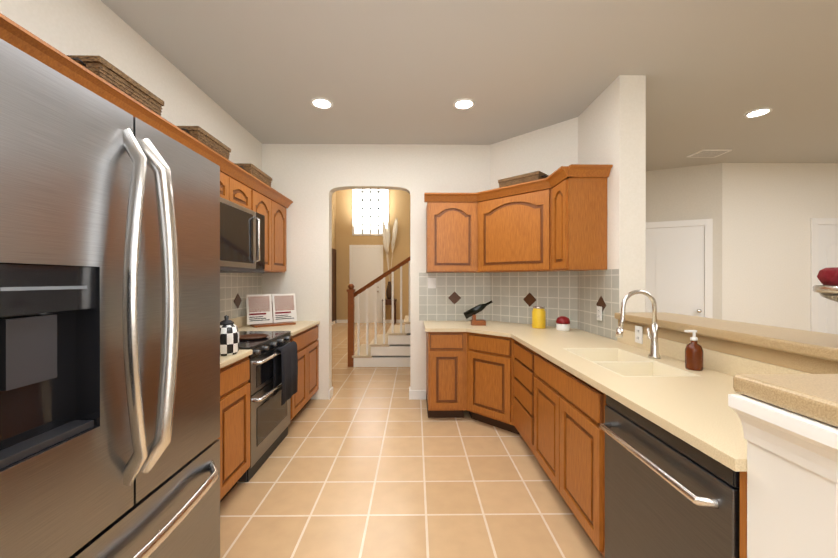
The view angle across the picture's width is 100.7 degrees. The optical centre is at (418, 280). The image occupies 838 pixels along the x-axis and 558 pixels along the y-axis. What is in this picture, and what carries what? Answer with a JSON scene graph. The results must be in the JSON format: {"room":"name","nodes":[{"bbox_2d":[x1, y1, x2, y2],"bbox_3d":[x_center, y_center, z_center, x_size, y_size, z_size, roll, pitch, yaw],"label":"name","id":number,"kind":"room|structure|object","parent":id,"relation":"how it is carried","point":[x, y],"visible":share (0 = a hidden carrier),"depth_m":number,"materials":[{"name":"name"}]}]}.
{"room":"kitchen","nodes":[
{"label":"kitchen","id":0,"kind":"room"},
{"bbox_2d":[0,0,261,320],"bbox_3d":[-1.822,-0.097,0.665,0.130,2.920,6.850,0,0,-1],"label":"wall","id":1,"kind":"structure","parent":0,"point":[88,27],"depth_m":2.12,"materials":[{"name":"paint"}]},
{"bbox_2d":[0,17,87,88],"bbox_3d":[-1.611,-0.706,1.233,0.296,0.387,0.525,0,0,-1],"label":"upper cabinet","id":2,"kind":"object","parent":1,"relation":"attached to","point":[9,33],"depth_m":1.32,"materials":[{"name":"brown wood"}]},
{"bbox_2d":[88,73,163,132],"bbox_3d":[-1.616,-0.494,1.734,0.296,0.812,0.472,0,0,-1],"label":"upper cabinet","id":3,"kind":"object","parent":1,"relation":"attached to","point":[97,86],"depth_m":1.69,"materials":[{"name":"brown wood"}]},
{"bbox_2d":[66,55,163,115],"bbox_3d":[-1.538,-0.949,1.714,0.246,0.095,0.431,0,0,-1],"label":"basket","id":4,"kind":"object","parent":3,"relation":"on","point":[105,70],"visible":0.42,"depth_m":1.65,"materials":[{"name":"wicker"}]},
{"bbox_2d":[164,121,203,156],"bbox_3d":[-1.620,-0.495,2.088,0.296,0.812,0.472,0,0,-1],"label":"upper cabinet","id":5,"kind":"object","parent":1,"relation":"attached to","point":[171,131],"depth_m":2.12,"materials":[{"name":"brown wood"}]},
{"bbox_2d":[204,149,235,202],"bbox_3d":[-1.625,-0.740,2.542,0.296,0.322,0.435,0,0,-1],"label":"upper cabinet","id":6,"kind":"object","parent":1,"relation":"attached to","point":[227,170],"depth_m":2.64,"materials":[{"name":"brown wood"}]},
{"bbox_2d":[177,126,230,159],"bbox_3d":[-1.546,-0.950,2.414,0.246,0.095,0.431,0,0,-1],"label":"basket","id":7,"kind":"object","parent":6,"relation":"on","point":[200,134],"visible":0.42,"depth_m":2.34,"materials":[{"name":"wicker"}]},
{"bbox_2d":[220,197,264,272],"bbox_3d":[-1.544,-0.322,2.703,0.462,0.505,0.746,0,0,-1],"label":"microwave","id":8,"kind":"object","parent":6,"relation":"attached to","point":[242,239],"visible":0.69,"depth_m":2.66,"materials":[{"name":"grey metal"}]},
{"bbox_2d":[220,273,261,320],"bbox_3d":[-1.774,0.135,2.721,0.004,0.450,2.471,0,0,-1],"label":"backsplash","id":9,"kind":"structure","parent":1,"relation":"attached to","point":[236,289],"depth_m":3.39,"materials":[{"name":"tile"}]},
{"bbox_2d":[236,169,255,211],"bbox_3d":[-1.628,-0.741,2.860,0.296,0.322,0.435,0,0,-1],"label":"upper cabinet","id":10,"kind":"object","parent":1,"relation":"attached to","point":[241,187],"depth_m":2.96,"materials":[{"name":"brown wood"}]},
{"bbox_2d":[256,181,275,272],"bbox_3d":[-1.633,-0.497,3.320,0.296,0.812,0.481,0,0,-1],"label":"upper cabinet","id":11,"kind":"object","parent":1,"relation":"attached to","point":[265,197],"depth_m":3.44,"materials":[{"name":"brown wood"}]},
{"bbox_2d":[234,163,271,186],"bbox_3d":[-1.554,-0.951,3.154,0.246,0.095,0.471,0,0,-1],"label":"basket","id":12,"kind":"object","parent":11,"relation":"on","point":[255,171],"visible":0.4,"depth_m":3.05,"materials":[{"name":"wicker"}]},
{"bbox_2d":[276,193,287,272],"bbox_3d":[-1.637,-0.497,3.682,0.296,0.812,0.480,0,0,-1],"label":"upper cabinet","id":13,"kind":"object","parent":1,"relation":"attached to","point":[281,202],"depth_m":3.74,"materials":[{"name":"brown wood"}]},
{"bbox_2d":[332,192,335,249],"bbox_3d":[-2.686,-1.448,7.584,0.130,5.600,7.010,0,0,-1],"label":"wall","id":14,"kind":"structure","parent":0,"point":[334,220],"depth_m":10.91,"materials":[{"name":"paint"}]},
{"bbox_2d":[332,248,335,321],"bbox_3d":[-2.611,0.183,10.508,0.080,2.330,1.110,0,0,-1],"label":"door","id":15,"kind":"structure","parent":14,"relation":"in","point":[333,284],"depth_m":10.72,"materials":[{"name":"brown wood"}]},
{"bbox_2d":[336,189,409,319],"bbox_3d":[-0.424,-1.453,11.178,4.730,5.600,0.130,0,0,-1],"label":"wall","id":16,"kind":"structure","parent":0,"point":[399,205],"depth_m":11.11,"materials":[{"name":"paint"}]},
{"bbox_2d":[349,245,382,322],"bbox_3d":[-1.681,0.102,11.058,1.073,2.490,0.084,0,0,-1],"label":"front door","id":17,"kind":"structure","parent":16,"relation":"in","point":[365,264],"depth_m":11.08,"materials":[{"name":"white wood"}]},
{"bbox_2d":[336,320,403,322],"bbox_3d":[-0.408,1.297,11.110,4.440,0.100,0.015,0,0,-1],"label":"baseboard","id":18,"kind":"structure","parent":16,"relation":"attached to","point":[337,321],"depth_m":11.09,"materials":[{"name":"white wood"}]},
{"bbox_2d":[352,189,388,235],"bbox_3d":[-1.548,-2.308,11.083,1.160,1.730,0.030,0,0,-1],"label":"window","id":19,"kind":"structure","parent":16,"relation":"in","point":[370,210],"depth_m":11.09,"materials":[{"name":"white glass"}]},
{"bbox_2d":[262,144,489,398],"bbox_3d":[-0.553,-0.102,4.039,2.740,2.920,0.130,0,0,-1],"label":"wall","id":20,"kind":"structure","parent":0,"point":[308,180],"depth_m":3.97,"materials":[{"name":"paint"}]},
{"bbox_2d":[428,278,435,287],"bbox_3d":[0.148,0.029,3.971,0.090,0.120,0.014,0,0,-1],"label":"outlet","id":21,"kind":"object","parent":20,"relation":"attached to","point":[431,281],"depth_m":3.97,"materials":[{"name":"white plastic"}]},
{"bbox_2d":[424,193,479,272],"bbox_3d":[0.382,-0.501,3.787,0.596,0.820,0.384,0,0,-1],"label":"upper cabinet","id":22,"kind":"object","parent":20,"relation":"attached to","point":[448,215],"depth_m":3.65,"materials":[{"name":"brown wood"}]},
{"bbox_2d":[220,323,603,557],"bbox_3d":[2.595,1.388,4.270,10.780,0.060,14.160,0,0,-1],"label":"floor","id":23,"kind":"structure","parent":0,"point":[369,462],"depth_m":2.26,"materials":[{"name":"tile"}]},
{"bbox_2d":[0,38,219,557],"bbox_3d":[-1.267,0.435,1.037,0.976,1.855,0.910,0,0,-1],"label":"refrigerator","id":24,"kind":"object","parent":23,"relation":"on","point":[109,329],"visible":1,"depth_m":0.93,"materials":[{"name":"grey metal"}]},
{"bbox_2d":[218,356,249,502],"bbox_3d":[-1.430,0.929,1.915,0.620,0.864,0.823,0,0,-1],"label":"base cabinet","id":25,"kind":"object","parent":23,"relation":"on","point":[234,437],"depth_m":2.12,"materials":[{"name":"brown wood"}]},
{"bbox_2d":[238,331,290,481],"bbox_3d":[-1.417,0.865,2.706,0.684,0.990,0.750,0,0,-1],"label":"range","id":26,"kind":"object","parent":23,"relation":"on","point":[270,421],"visible":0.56,"depth_m":2.56,"materials":[{"name":"grey metal"}]},
{"bbox_2d":[239,334,268,339],"bbox_3d":[-1.299,0.439,2.707,0.240,0.014,0.236,0,0,-1],"label":"plate","id":27,"kind":"object","parent":26,"relation":"on","point":[251,336],"visible":0.9,"depth_m":2.73,"materials":[{"name":"brown wood"}]},
{"bbox_2d":[273,341,297,405],"bbox_3d":[-1.086,0.741,2.837,0.081,0.439,0.346,0,0,-1],"label":"towel","id":28,"kind":"object","parent":26,"relation":"hanging from","point":[285,367],"visible":1,"depth_m":2.78,"materials":[{"name":"black fabric"}]},
{"bbox_2d":[290,325,318,421],"bbox_3d":[-1.447,0.926,3.523,0.620,0.864,0.876,0,0,-1],"label":"base cabinet","id":29,"kind":"object","parent":23,"relation":"on","point":[307,342],"depth_m":3.51,"materials":[{"name":"brown wood"}]},
{"bbox_2d":[220,315,319,368],"bbox_3d":[-1.447,0.427,2.732,0.656,0.133,2.459,0,0,-1],"label":"countertop","id":30,"kind":"structure","parent":29,"relation":"on","point":[240,323],"depth_m":3.32,"materials":[{"name":"beige stone"}]},
{"bbox_2d":[220,315,238,355],"bbox_3d":[-1.208,0.338,2.177,0.144,0.245,0.144,0,0,-1],"label":"canister","id":31,"kind":"object","parent":30,"relation":"on","point":[229,338],"visible":0.85,"depth_m":2.13,"materials":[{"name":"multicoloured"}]},
{"bbox_2d":[246,294,296,327],"bbox_3d":[-1.505,0.299,3.580,0.490,0.318,0.190,0,0,-39],"label":"cookbook","id":32,"kind":"object","parent":30,"relation":"on","point":[263,310],"visible":1,"depth_m":3.58,"materials":[{"name":"white paper"}]},
{"bbox_2d":[347,257,409,366],"bbox_3d":[0.352,-0.152,5.968,2.990,3.013,1.032,0,0,-1],"label":"staircase","id":33,"kind":"structure","parent":23,"relation":"on","point":[390,347],"depth_m":5.47,"materials":[{"name":"white wood"}]},
{"bbox_2d":[382,299,396,323],"bbox_3d":[-0.926,0.967,10.887,0.440,0.760,0.390,0,0,-1],"label":"table","id":34,"kind":"object","parent":23,"relation":"on","point":[388,301],"visible":0.67,"depth_m":10.71,"materials":[{"name":"brown wood"}]},
{"bbox_2d":[382,219,397,298],"bbox_3d":[-0.900,-0.700,10.890,0.475,2.572,0.328,0,0,-1],"label":"vase","id":35,"kind":"object","parent":34,"relation":"on","point":[386,237],"visible":1,"depth_m":10.82,"materials":[{"name":"brown ceramic"}]},
{"bbox_2d":[426,332,457,417],"bbox_3d":[0.274,0.926,3.662,0.374,0.864,0.636,0,0,-1],"label":"base cabinet","id":36,"kind":"object","parent":23,"relation":"on","point":[441,347],"depth_m":3.35,"materials":[{"name":"brown wood"}]},
{"bbox_2d":[424,321,746,471],"bbox_3d":[0.795,0.529,2.444,1.452,0.137,3.085,0,0,-1],"label":"countertop","id":37,"kind":"structure","parent":36,"relation":"on","point":[676,397],"depth_m":1.60,"materials":[{"name":"beige stone"}]},
{"bbox_2d":[463,300,492,325],"bbox_3d":[0.610,0.330,3.587,0.306,0.255,0.100,0,0,-1],"label":"holder","id":38,"kind":"object","parent":37,"relation":"on","point":[473,311],"visible":1,"depth_m":3.55,"materials":[{"name":"brown wood"}]},
{"bbox_2d":[532,306,545,328],"bbox_3d":[1.164,0.355,3.373,0.126,0.207,0.123,0,0,-1],"label":"lemon jar","id":39,"kind":"object","parent":37,"relation":"on","point":[538,317],"visible":1,"depth_m":3.32,"materials":[{"name":"yellow"}]},
{"bbox_2d":[556,316,569,330],"bbox_3d":[1.326,0.392,3.195,0.124,0.132,0.121,0,0,-1],"label":"canister","id":40,"kind":"object","parent":37,"relation":"on","point":[563,323],"visible":1,"depth_m":3.15,"materials":[{"name":"white ceramic"}]},
{"bbox_2d":[615,290,660,358],"bbox_3d":[1.294,0.257,2.076,0.292,0.407,0.131,0,0,-1],"label":"faucet","id":41,"kind":"object","parent":37,"relation":"on","point":[654,349],"visible":1,"depth_m":2.06,"materials":[{"name":"silver metal"}]},
{"bbox_2d":[684,330,702,370],"bbox_3d":[1.428,0.359,1.806,0.083,0.203,0.076,0,0,-1],"label":"soap bottle","id":42,"kind":"object","parent":37,"relation":"on","point":[693,355],"visible":1,"depth_m":1.78,"materials":[{"name":"brown"}]},
{"bbox_2d":[458,332,509,430],"bbox_3d":[0.943,0.927,3.181,1.138,0.864,0.380,0,0,-1],"label":"base cabinet","id":43,"kind":"object","parent":23,"relation":"on","point":[483,359],"depth_m":3.21,"materials":[{"name":"brown wood"}]},
{"bbox_2d":[510,337,605,475],"bbox_3d":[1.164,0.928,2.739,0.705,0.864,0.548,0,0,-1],"label":"base cabinet","id":44,"kind":"object","parent":23,"relation":"on","point":[552,414],"depth_m":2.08,"materials":[{"name":"brown wood"}]},
{"bbox_2d":[600,395,739,557],"bbox_3d":[1.154,0.931,1.246,0.747,0.862,0.635,0,0,-1],"label":"dishwasher","id":45,"kind":"object","parent":23,"relation":"on","point":[668,494],"visible":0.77,"depth_m":1.19,"materials":[{"name":"grey metal"}]},
{"bbox_2d":[101,0,837,170],"bbox_3d":[3.074,-1.608,1.540,9.880,0.100,8.700,0,0,-1],"label":"ceiling","id":46,"kind":"structure","parent":0,"point":[393,71],"depth_m":2.53,"materials":[{"name":"grey paint"}]},
{"bbox_2d":[311,98,332,108],"bbox_3d":[-0.852,-1.555,3.048,0.190,0.009,0.190,0,0,-1],"label":"recessed light","id":47,"kind":"object","parent":46,"relation":"in","point":[322,103],"visible":1,"depth_m":3.05,"materials":[{"name":"white"}]},
{"bbox_2d":[453,98,474,109],"bbox_3d":[0.398,-1.555,3.062,0.190,0.009,0.190,0,0,-1],"label":"recessed light","id":48,"kind":"object","parent":46,"relation":"in","point":[463,104],"visible":1,"depth_m":3.06,"materials":[{"name":"white"}]},
{"bbox_2d":[687,149,731,156],"bbox_3d":[3.545,-1.555,4.245,0.360,0.013,0.240,0,0,-1],"label":"ceiling vent","id":49,"kind":"object","parent":46,"relation":"in","point":[709,152],"visible":0.96,"depth_m":4.21,"materials":[{"name":"white metal"}]},
{"bbox_2d":[744,108,771,117],"bbox_3d":[3.146,-1.555,3.221,0.190,0.009,0.190,0,0,-1],"label":"recessed light","id":50,"kind":"object","parent":46,"relation":"in","point":[758,112],"visible":0.96,"depth_m":3.21,"materials":[{"name":"white"}]},
{"bbox_2d":[490,117,577,328],"bbox_3d":[1.212,-0.101,3.694,0.976,2.920,0.130,0,0,44],"label":"wall","id":51,"kind":"structure","parent":0,"point":[549,150],"depth_m":3.60,"materials":[{"name":"paint"}]},
{"bbox_2d":[472,177,547,272],"bbox_3d":[1.030,-0.501,3.508,0.959,0.820,0.952,0,0,-1],"label":"upper cabinet","id":52,"kind":"object","parent":51,"relation":"attached to","point":[510,223],"depth_m":3.38,"materials":[{"name":"brown wood"}]},
{"bbox_2d":[498,171,548,187],"bbox_3d":[1.046,-0.967,3.437,0.471,0.110,0.216,0,0,44],"label":"basket","id":53,"kind":"object","parent":52,"relation":"on","point":[524,178],"visible":0.46,"depth_m":3.34,"materials":[{"name":"wicker"}]},
{"bbox_2d":[419,269,618,339],"bbox_3d":[0.761,0.184,3.307,1.504,0.549,1.358,0,0,-1],"label":"backsplash","id":54,"kind":"structure","parent":51,"relation":"attached to","point":[576,298],"depth_m":3.67,"materials":[{"name":"tile"}]},
{"bbox_2d":[548,164,611,271],"bbox_3d":[1.323,-0.500,2.981,0.385,0.820,0.375,0,0,-1],"label":"upper cabinet","id":55,"kind":"object","parent":51,"relation":"attached to","point":[555,221],"depth_m":2.79,"materials":[{"name":"brown wood"}]},
{"bbox_2d":[597,306,601,320],"bbox_3d":[1.502,0.272,2.892,0.011,0.115,0.070,0,0,-1],"label":"outlet","id":56,"kind":"object","parent":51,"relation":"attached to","point":[599,309],"depth_m":2.88,"materials":[{"name":"white plastic"}]},
{"bbox_2d":[578,75,645,340],"bbox_3d":[1.618,-0.100,3.072,0.200,2.920,0.870,0,0,-1],"label":"wall column","id":57,"kind":"structure","parent":0,"point":[612,123],"depth_m":2.64,"materials":[{"name":"paint"}]},
{"bbox_2d":[646,163,721,319],"bbox_3d":[2.975,-0.104,5.157,2.369,2.920,0.134,0,0,25],"label":"wall","id":58,"kind":"structure","parent":0,"point":[685,193],"depth_m":4.73,"materials":[{"name":"paint"}]},
{"bbox_2d":[645,219,712,317],"bbox_3d":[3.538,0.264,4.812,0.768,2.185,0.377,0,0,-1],"label":"interior door","id":59,"kind":"structure","parent":58,"relation":"in","point":[679,267],"depth_m":4.78,"materials":[{"name":"white wood"}]},
{"bbox_2d":[722,163,837,330],"bbox_3d":[6.001,-0.103,4.689,3.960,2.920,0.130,0,0,-1],"label":"wall","id":60,"kind":"structure","parent":0,"point":[769,210],"depth_m":4.61,"materials":[{"name":"paint"}]},
{"bbox_2d":[810,218,837,334],"bbox_3d":[5.677,0.265,4.580,0.950,2.185,0.078,0,0,-1],"label":"interior door","id":61,"kind":"structure","parent":60,"relation":"in","point":[823,255],"depth_m":4.60,"materials":[{"name":"white wood"}]},
{"bbox_2d":[747,440,837,557],"bbox_3d":[1.182,0.828,0.809,0.660,1.070,0.190,0,0,-1],"label":"wall","id":62,"kind":"structure","parent":0,"point":[792,509],"depth_m":0.78,"materials":[{"name":"white paint"}]},
{"bbox_2d":[635,325,642,343],"bbox_3d":[1.501,0.368,2.372,0.011,0.115,0.070,0,0,-1],"label":"outlet","id":63,"kind":"object","parent":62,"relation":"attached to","point":[638,329],"depth_m":2.36,"materials":[{"name":"white plastic"}]},
{"bbox_2d":[614,312,837,426],"bbox_3d":[1.353,0.266,1.623,1.080,0.049,2.016,0,0,-1],"label":"bar","id":64,"kind":"object","parent":62,"relation":"on","point":[814,396],"visible":1,"depth_m":1.29,"materials":[{"name":"beige stone"}]},
{"bbox_2d":[813,285,837,301],"bbox_3d":[1.717,0.131,1.278,0.352,0.222,0.352,0,0,-1],"label":"bowl","id":65,"kind":"object","parent":64,"relation":"on","point":[828,292],"visible":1,"depth_m":1.33,"materials":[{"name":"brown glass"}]},
{"bbox_2d":[817,267,837,285],"bbox_3d":[1.715,-0.036,1.278,0.336,0.124,0.326,0,0,-1],"label":"rose","id":66,"kind":"object","parent":65,"relation":"in","point":[827,276],"visible":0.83,"depth_m":1.33,"materials":[{"name":"red plant"}]},
{"bbox_2d":[617,319,837,375],"bbox_3d":[1.522,0.377,1.771,0.018,0.167,1.724,0,0,-1],"label":"backsplash","id":67,"kind":"structure","parent":62,"relation":"attached to","point":[731,358],"depth_m":1.68,"materials":[{"name":"beige stone"}]},
{"bbox_2d":[728,394,837,482],"bbox_3d":[1.322,0.352,0.784,1.040,0.115,0.240,0,0,-1],"label":"trim","id":68,"kind":"structure","parent":62,"relation":"attached to","point":[811,444],"depth_m":0.77,"materials":[{"name":"white wood"}]}
]}

